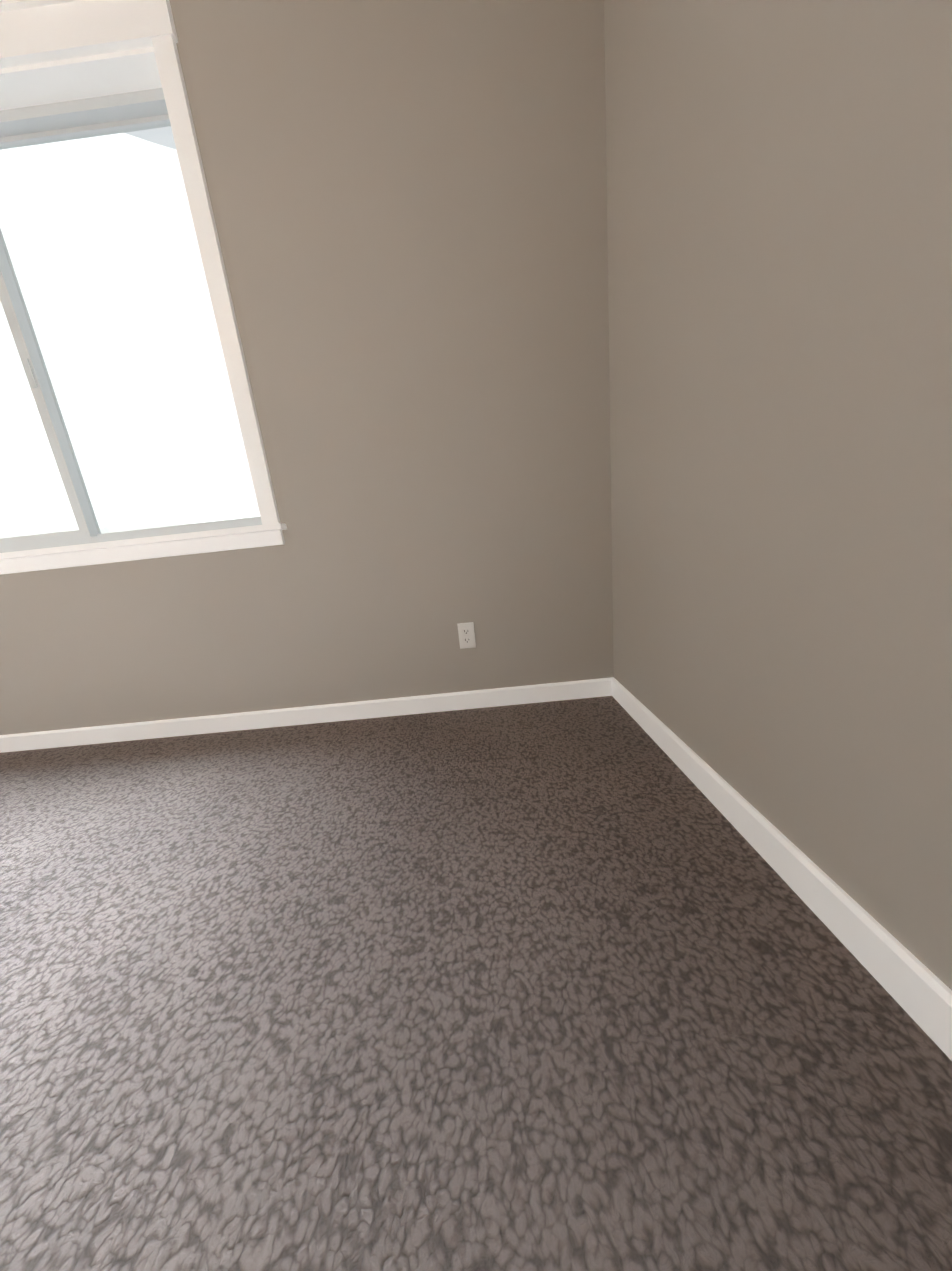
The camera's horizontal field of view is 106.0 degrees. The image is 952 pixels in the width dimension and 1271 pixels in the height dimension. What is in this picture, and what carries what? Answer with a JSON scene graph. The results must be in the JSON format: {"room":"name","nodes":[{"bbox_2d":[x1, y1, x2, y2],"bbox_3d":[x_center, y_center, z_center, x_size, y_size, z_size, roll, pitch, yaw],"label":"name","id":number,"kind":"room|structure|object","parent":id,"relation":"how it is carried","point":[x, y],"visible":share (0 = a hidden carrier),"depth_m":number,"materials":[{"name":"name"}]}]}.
{"room":"empty room","nodes":[
{"label":"empty room","id":0,"kind":"room"},
{"bbox_2d":[0,0,613,734],"bbox_3d":[-1.800,-0.851,1.446,4.600,2.740,0.150,-6,13,1],"label":"wall","id":1,"kind":"structure","parent":0,"point":[408,198],"depth_m":1.34,"materials":[{"name":"beige paint"}]},
{"bbox_2d":[0,0,286,574],"bbox_3d":[-1.836,-1.092,1.366,1.984,1.651,0.195,-6,13,1],"label":"sliding window","id":2,"kind":"structure","parent":1,"relation":"in","point":[75,69],"depth_m":1.29,"materials":[{"name":"white paint"}]},
{"bbox_2d":[0,678,607,752],"bbox_3d":[-1.661,0.454,1.671,4.530,0.082,0.014,-6,13,1],"label":"baseboard","id":3,"kind":"structure","parent":1,"relation":"attached to","point":[591,688],"depth_m":1.64,"materials":[{"name":"white paint"}]},
{"bbox_2d":[457,622,475,648],"bbox_3d":[-0.041,0.001,1.563,0.070,0.114,0.008,-6,13,1],"label":"electrical outlet","id":4,"kind":"object","parent":1,"relation":"attached to","point":[466,633],"visible":1,"depth_m":1.56,"materials":[{"name":"white plastic"}]},
{"bbox_2d":[0,696,951,1270],"bbox_3d":[-1.662,1.120,-0.743,4.900,0.100,5.320,-6,13,1],"label":"floor","id":5,"kind":"structure","parent":0,"point":[586,984],"depth_m":0.55,"materials":[{"name":"carpet"}]},
{"bbox_2d":[604,0,951,989],"bbox_3d":[0.529,-0.753,-1.193,0.150,3.290,5.320,-6,13,1],"label":"wall","id":6,"kind":"structure","parent":0,"point":[780,286],"depth_m":0.60,"materials":[{"name":"beige paint"}]},
{"bbox_2d":[608,677,951,1060],"bbox_3d":[0.610,0.807,-0.823,0.014,0.082,5.020,-6,13,1],"label":"baseboard","id":7,"kind":"structure","parent":6,"relation":"attached to","point":[908,981],"depth_m":0.62,"materials":[{"name":"white paint"}]},
{"label":"outside","id":8,"kind":"structure","parent":0,"visible":0},
{"bbox_2d":[0,133,259,538],"bbox_3d":[-0.120,-6.795,14.319,57.956,36.000,22.235,-6,13,1],"label":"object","id":9,"kind":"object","parent":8,"point":[133,280],"depth_m":18.06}
]}

